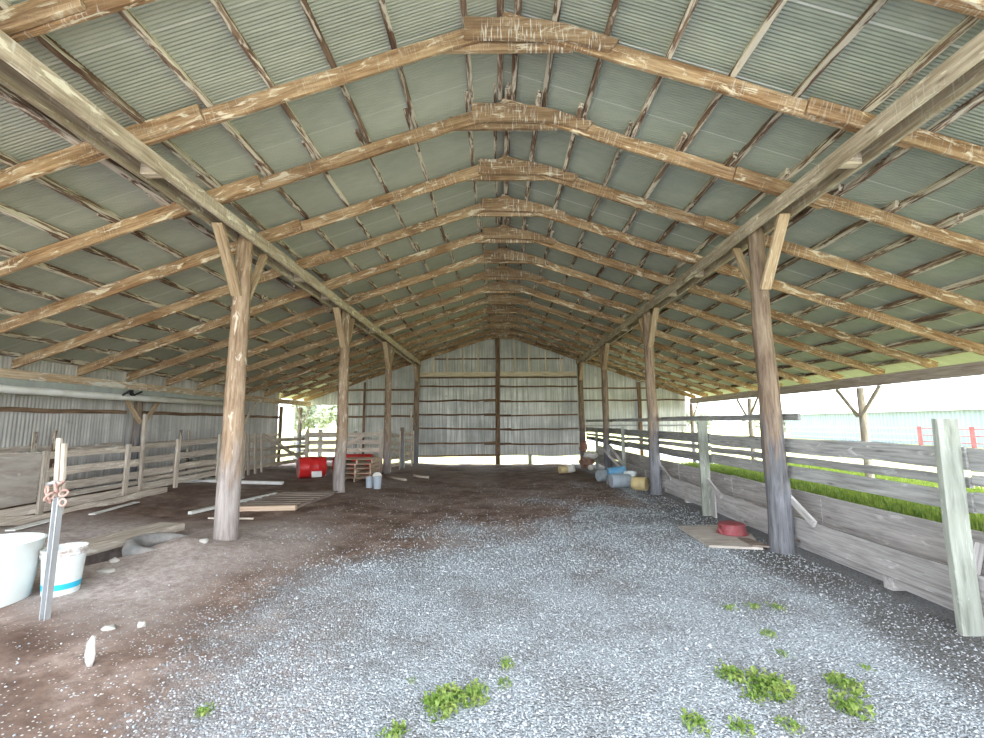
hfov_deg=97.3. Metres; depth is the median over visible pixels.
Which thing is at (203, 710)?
weed
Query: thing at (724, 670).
weed
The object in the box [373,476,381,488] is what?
can
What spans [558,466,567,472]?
bucket
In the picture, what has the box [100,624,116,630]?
stone
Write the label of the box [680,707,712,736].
weed
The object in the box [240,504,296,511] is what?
board
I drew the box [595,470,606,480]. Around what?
drum
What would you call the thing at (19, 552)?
tub
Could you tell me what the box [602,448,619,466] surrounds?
leaning board
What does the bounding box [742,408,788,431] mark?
tree
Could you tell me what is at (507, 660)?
weed
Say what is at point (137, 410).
post
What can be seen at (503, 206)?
rafter
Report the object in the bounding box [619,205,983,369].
purlin
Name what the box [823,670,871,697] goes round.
weed
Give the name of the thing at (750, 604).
weed
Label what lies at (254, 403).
post
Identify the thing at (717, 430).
ground
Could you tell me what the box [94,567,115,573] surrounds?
stone
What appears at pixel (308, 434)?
fence
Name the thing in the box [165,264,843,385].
rafter
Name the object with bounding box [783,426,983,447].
fence
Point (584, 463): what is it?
heap
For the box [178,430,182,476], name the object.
leaning board
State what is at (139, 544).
tyre
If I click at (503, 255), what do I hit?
rafter
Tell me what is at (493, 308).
rafter
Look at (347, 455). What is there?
drum
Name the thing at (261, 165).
purlin
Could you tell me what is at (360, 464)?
pallet
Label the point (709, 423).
tree
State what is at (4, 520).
slab
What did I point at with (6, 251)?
purlin
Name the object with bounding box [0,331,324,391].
purlin
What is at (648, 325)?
timber post
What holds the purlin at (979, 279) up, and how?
attached to the ceiling
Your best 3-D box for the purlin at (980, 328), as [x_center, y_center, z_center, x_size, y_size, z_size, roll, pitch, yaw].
[8.051,-0.332,9.713,0.174,0.114,19.357,0,-7,1]
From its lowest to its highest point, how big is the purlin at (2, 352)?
0.112 m
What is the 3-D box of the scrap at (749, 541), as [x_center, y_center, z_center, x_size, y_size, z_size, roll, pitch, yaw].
[3.494,2.312,5.775,0.220,0.022,0.460,0,-7,1]
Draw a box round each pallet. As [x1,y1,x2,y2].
[240,491,337,507]
[345,465,378,472]
[345,470,378,476]
[345,474,368,481]
[346,457,379,462]
[346,461,378,467]
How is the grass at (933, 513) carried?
on the floor
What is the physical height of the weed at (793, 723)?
0.030 m
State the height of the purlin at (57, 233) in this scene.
0.114 m
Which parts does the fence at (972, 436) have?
rail, rail, rail, post, rail, rail, rail, post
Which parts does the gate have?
rail, rail, rail, rail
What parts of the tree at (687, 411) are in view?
crown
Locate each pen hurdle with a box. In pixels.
[390,431,400,471]
[404,431,413,467]
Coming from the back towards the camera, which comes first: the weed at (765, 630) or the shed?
the shed
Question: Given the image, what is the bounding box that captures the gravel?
[0,483,983,737]
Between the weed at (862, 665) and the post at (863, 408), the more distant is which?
the post at (863, 408)
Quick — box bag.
[583,450,598,458]
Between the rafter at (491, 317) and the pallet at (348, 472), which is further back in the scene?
the rafter at (491, 317)
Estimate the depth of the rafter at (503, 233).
8.96 m
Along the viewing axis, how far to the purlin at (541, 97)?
5.42 m
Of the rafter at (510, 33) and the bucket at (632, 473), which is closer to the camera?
the rafter at (510, 33)
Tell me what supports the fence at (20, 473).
on the floor
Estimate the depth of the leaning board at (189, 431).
11.87 m
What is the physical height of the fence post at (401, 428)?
1.700 m
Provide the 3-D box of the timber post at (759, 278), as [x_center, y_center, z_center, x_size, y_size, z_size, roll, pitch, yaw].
[3.695,0.198,5.744,0.316,4.520,1.164,0,-7,1]
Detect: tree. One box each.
[289,398,334,432]
[312,405,336,425]
[683,410,707,431]
[689,409,718,428]
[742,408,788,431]
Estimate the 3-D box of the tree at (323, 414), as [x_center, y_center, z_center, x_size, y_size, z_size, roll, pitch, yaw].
[-12.841,4.190,37.140,4.430,4.730,4.525,-6,-9,36]
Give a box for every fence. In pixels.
[0,414,246,516]
[292,429,356,459]
[304,429,382,472]
[586,413,983,636]
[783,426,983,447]
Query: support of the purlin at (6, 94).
attached to the ceiling
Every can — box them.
[366,476,372,487]
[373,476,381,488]
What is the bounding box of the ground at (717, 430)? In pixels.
[276,426,983,487]
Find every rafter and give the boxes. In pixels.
[0,0,983,41]
[0,11,983,189]
[0,98,983,276]
[0,154,983,333]
[11,194,983,368]
[77,224,938,375]
[126,246,884,381]
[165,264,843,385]
[197,280,809,389]
[223,293,782,391]
[246,304,757,394]
[264,314,739,396]
[279,321,722,398]
[292,328,707,399]
[303,334,695,401]
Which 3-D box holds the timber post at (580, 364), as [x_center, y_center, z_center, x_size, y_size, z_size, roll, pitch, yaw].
[3.936,1.904,18.734,0.290,4.702,0.812,0,-7,1]
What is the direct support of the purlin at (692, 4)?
attached to the ceiling
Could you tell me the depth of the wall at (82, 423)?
9.61 m
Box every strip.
[186,479,283,484]
[188,492,276,514]
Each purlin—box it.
[0,0,420,356]
[0,84,406,361]
[0,151,393,366]
[0,203,378,371]
[0,244,365,376]
[0,280,351,381]
[0,307,337,386]
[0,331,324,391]
[0,350,310,396]
[118,9,434,352]
[210,0,445,343]
[299,0,459,338]
[378,0,474,333]
[460,0,491,328]
[493,0,503,293]
[503,0,521,280]
[512,0,561,328]
[524,0,619,331]
[536,0,698,341]
[549,0,787,346]
[563,0,887,351]
[577,15,980,355]
[591,90,983,360]
[611,163,980,361]
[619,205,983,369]
[633,250,971,374]
[656,275,983,376]
[662,308,971,383]
[676,325,983,388]
[690,344,983,393]
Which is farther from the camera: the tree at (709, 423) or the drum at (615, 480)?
the tree at (709, 423)
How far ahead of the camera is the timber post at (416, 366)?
18.98 m
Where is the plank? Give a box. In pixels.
[78,522,184,555]
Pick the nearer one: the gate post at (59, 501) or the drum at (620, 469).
the gate post at (59, 501)
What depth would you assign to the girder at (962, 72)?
4.35 m
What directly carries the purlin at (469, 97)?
attached to the ceiling
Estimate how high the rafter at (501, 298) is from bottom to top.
3.213 m
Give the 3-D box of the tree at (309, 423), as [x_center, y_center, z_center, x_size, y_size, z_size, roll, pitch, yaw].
[-16.463,4.315,39.411,4.999,5.087,4.922,0,-7,1]
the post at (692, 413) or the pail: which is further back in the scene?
the post at (692, 413)
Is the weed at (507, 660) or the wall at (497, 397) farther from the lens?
the wall at (497, 397)
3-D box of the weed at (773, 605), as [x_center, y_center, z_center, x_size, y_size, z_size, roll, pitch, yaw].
[2.528,2.112,3.854,0.136,0.032,0.145,-2,-7,11]
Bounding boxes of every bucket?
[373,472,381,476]
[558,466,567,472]
[567,464,575,472]
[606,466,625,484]
[623,471,636,476]
[631,476,648,490]
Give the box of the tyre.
[122,532,190,556]
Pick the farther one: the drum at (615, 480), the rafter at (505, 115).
the drum at (615, 480)
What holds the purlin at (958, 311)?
attached to the ceiling
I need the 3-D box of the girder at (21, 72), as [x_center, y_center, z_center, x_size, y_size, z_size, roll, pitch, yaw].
[-3.470,-1.381,10.304,0.286,0.190,18.592,0,-7,1]
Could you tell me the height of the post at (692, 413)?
2.645 m
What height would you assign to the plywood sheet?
0.030 m
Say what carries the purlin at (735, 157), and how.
attached to the ceiling
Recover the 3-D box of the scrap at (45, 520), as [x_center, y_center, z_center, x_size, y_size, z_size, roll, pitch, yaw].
[-6.665,2.258,6.299,0.140,0.023,0.652,0,-6,-4]
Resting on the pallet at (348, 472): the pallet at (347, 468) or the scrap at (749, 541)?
the pallet at (347, 468)
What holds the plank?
on the floor
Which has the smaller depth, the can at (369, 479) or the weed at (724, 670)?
the weed at (724, 670)
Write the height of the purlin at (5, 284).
0.114 m
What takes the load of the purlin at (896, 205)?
attached to the ceiling
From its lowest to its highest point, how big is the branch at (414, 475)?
0.102 m
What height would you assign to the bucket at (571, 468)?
0.333 m
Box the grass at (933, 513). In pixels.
[679,459,983,531]
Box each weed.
[194,702,214,717]
[375,718,409,737]
[420,681,468,722]
[455,677,489,707]
[497,655,514,670]
[497,676,511,690]
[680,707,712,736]
[714,659,748,683]
[720,604,738,610]
[725,713,756,737]
[738,665,799,702]
[739,685,773,705]
[745,602,759,608]
[759,628,777,637]
[766,602,786,610]
[774,715,805,734]
[776,649,788,657]
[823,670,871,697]
[828,689,876,720]
[855,663,876,670]
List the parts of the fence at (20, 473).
plywood panel, post, rail, rail, rail, rail, rail, post, post, rail, rail, rail, rail, rail, post, post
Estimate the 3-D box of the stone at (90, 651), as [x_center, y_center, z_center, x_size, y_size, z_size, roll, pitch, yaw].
[-2.644,1.866,2.851,0.083,0.218,0.041,0,-7,1]
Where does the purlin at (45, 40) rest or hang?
attached to the ceiling
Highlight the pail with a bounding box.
[39,542,89,596]
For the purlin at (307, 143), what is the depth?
4.79 m
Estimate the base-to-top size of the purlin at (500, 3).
0.113 m
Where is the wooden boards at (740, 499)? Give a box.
[594,446,983,618]
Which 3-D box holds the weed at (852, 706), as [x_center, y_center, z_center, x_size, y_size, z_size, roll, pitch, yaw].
[2.088,1.944,2.509,0.224,0.043,0.249,-6,-9,36]
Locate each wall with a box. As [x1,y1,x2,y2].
[0,355,294,496]
[304,334,686,463]
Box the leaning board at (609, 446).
[608,445,627,470]
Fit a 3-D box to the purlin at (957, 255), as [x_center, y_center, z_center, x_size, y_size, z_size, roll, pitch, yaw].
[6.187,-0.968,9.821,0.171,0.113,19.358,0,-7,1]
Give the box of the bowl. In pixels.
[716,520,748,536]
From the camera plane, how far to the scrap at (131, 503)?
7.39 m
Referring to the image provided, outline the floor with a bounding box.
[0,461,983,737]
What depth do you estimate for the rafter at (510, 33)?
4.34 m
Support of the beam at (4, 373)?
attached to the wall at (82, 423)
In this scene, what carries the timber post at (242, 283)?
on the floor
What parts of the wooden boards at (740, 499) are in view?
post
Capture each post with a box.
[39,438,69,620]
[125,401,160,486]
[212,222,267,540]
[245,401,255,423]
[295,405,309,463]
[333,307,354,492]
[382,341,394,473]
[400,427,403,468]
[412,362,419,464]
[577,361,585,458]
[598,343,611,469]
[638,307,662,494]
[689,403,697,462]
[732,213,795,554]
[736,397,758,459]
[835,385,881,477]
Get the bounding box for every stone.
[84,636,95,666]
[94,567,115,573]
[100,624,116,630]
[109,557,120,562]
[137,621,145,627]
[199,539,208,543]
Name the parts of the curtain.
crank bracket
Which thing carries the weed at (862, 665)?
on the floor
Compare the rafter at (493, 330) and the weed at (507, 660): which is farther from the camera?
the rafter at (493, 330)
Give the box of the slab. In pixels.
[0,487,167,525]
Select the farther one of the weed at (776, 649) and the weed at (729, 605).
the weed at (729, 605)
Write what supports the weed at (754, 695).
on the floor
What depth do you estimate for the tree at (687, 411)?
57.61 m
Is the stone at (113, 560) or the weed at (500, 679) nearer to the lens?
the weed at (500, 679)
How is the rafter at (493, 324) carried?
on the girder at (962, 72)
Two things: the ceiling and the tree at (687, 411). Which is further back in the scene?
the tree at (687, 411)
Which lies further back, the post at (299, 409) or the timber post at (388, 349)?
the post at (299, 409)
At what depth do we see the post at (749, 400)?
14.60 m
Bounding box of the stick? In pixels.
[208,517,253,519]
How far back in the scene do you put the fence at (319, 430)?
18.38 m
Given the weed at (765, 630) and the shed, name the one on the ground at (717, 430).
the shed
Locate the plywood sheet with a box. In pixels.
[678,525,762,549]
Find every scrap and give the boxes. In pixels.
[5,518,49,530]
[89,502,138,514]
[738,537,769,547]
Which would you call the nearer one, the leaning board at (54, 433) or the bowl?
the bowl
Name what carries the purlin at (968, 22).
attached to the ceiling
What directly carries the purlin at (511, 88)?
attached to the ceiling
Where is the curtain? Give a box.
[0,377,223,405]
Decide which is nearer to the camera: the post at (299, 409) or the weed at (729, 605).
the weed at (729, 605)
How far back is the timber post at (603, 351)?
14.54 m
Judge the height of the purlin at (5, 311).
0.114 m
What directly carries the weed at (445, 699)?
on the floor
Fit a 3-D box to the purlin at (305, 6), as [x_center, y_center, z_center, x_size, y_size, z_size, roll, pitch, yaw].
[-1.583,-2.421,10.123,0.200,0.113,19.358,0,-7,1]
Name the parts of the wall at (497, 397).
post, short post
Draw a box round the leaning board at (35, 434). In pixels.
[27,432,37,503]
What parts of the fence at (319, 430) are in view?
rail, rail, post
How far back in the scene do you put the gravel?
3.19 m
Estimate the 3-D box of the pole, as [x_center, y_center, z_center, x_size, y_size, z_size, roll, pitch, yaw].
[-3.348,2.814,17.995,0.070,2.412,0.580,2,-7,-18]
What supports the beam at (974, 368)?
on the post
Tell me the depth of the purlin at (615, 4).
5.37 m
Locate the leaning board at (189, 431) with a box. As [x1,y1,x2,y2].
[185,430,190,475]
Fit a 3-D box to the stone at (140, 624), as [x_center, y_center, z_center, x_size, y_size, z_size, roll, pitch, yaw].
[-2.735,1.997,3.383,0.063,0.058,0.050,0,-7,1]
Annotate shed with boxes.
[785,387,983,447]
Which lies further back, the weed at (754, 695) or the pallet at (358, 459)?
the pallet at (358, 459)
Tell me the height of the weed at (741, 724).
0.032 m
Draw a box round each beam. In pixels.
[0,368,310,405]
[689,361,983,403]
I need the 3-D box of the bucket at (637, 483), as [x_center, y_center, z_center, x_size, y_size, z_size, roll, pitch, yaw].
[3.593,2.784,10.536,0.352,0.330,0.330,-6,-9,37]
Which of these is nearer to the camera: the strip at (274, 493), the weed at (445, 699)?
the weed at (445, 699)
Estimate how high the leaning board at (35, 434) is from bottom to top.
1.281 m
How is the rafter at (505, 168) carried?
on the girder at (21, 72)
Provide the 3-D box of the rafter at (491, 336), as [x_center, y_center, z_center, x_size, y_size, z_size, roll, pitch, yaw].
[0.286,-0.173,19.524,17.499,3.217,0.137,0,-7,1]
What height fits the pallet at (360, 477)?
0.124 m
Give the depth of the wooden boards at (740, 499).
4.91 m
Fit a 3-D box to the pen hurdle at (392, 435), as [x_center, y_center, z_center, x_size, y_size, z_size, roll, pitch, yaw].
[-3.448,2.926,15.362,0.090,1.430,1.607,0,-7,1]
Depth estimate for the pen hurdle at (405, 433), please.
17.74 m
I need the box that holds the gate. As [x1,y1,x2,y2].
[245,433,304,474]
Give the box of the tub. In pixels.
[0,532,47,607]
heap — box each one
[578,457,594,468]
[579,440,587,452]
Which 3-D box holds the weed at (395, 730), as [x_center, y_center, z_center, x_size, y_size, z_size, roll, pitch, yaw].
[-0.512,1.935,2.305,0.178,0.037,0.159,-6,-9,37]
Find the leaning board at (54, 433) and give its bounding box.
[47,431,57,482]
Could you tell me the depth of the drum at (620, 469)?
11.56 m
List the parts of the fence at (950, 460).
post, rail, rail, rail, rail, post, rail, rail, rail, rail, post, rail, rail, rail, rail, post, rail, rail, rail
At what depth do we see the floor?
3.57 m
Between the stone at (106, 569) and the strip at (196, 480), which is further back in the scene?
the strip at (196, 480)
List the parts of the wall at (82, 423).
pale panel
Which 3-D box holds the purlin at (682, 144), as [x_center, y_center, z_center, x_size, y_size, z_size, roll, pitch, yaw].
[2.460,-2.238,10.037,0.175,0.113,19.357,0,-7,1]
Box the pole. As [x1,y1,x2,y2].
[410,408,412,465]
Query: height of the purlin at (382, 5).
0.115 m
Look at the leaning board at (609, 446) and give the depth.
12.82 m
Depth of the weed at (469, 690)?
2.62 m
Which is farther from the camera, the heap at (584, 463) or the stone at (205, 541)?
the heap at (584, 463)
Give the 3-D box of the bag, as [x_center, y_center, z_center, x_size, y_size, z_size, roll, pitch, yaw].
[3.669,3.210,16.199,0.591,0.326,0.722,0,-7,1]
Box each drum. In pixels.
[296,456,326,477]
[332,454,373,472]
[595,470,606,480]
[609,474,631,487]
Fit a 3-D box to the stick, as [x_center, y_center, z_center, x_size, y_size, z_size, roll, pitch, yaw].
[-4.238,2.423,7.032,0.720,0.025,0.045,1,-7,-1]
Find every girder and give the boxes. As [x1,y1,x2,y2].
[0,30,420,365]
[576,30,983,363]
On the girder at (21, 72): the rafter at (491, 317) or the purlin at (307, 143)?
the rafter at (491, 317)
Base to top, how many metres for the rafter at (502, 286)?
3.215 m
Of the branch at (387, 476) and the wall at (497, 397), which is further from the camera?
the wall at (497, 397)
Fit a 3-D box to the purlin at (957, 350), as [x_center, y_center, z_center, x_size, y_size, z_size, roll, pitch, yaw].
[8.671,-0.121,9.677,0.171,0.114,19.357,0,-7,1]
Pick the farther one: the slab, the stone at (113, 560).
the slab
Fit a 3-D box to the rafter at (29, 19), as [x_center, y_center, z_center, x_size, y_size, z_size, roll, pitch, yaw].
[0.030,-2.213,3.072,17.499,3.213,0.136,0,-7,1]
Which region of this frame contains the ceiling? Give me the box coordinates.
[0,0,983,399]
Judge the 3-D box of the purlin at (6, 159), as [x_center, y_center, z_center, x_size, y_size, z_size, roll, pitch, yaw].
[-4.674,-1.315,10.034,0.163,0.112,19.357,0,-7,1]
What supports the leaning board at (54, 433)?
on the floor
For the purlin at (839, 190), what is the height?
0.112 m
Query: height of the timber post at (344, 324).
4.408 m
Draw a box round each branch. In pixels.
[386,475,406,480]
[413,474,428,477]
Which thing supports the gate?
on the floor
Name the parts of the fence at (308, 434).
post, rail, rail, rail, rail, post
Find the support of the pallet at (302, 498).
on the floor
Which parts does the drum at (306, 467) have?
lid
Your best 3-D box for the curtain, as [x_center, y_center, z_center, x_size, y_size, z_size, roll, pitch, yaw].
[-8.034,0.361,7.625,0.160,0.339,11.370,0,-7,1]
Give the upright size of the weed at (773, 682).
0.054 m
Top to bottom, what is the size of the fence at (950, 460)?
1.915 m
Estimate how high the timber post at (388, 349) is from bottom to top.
4.462 m

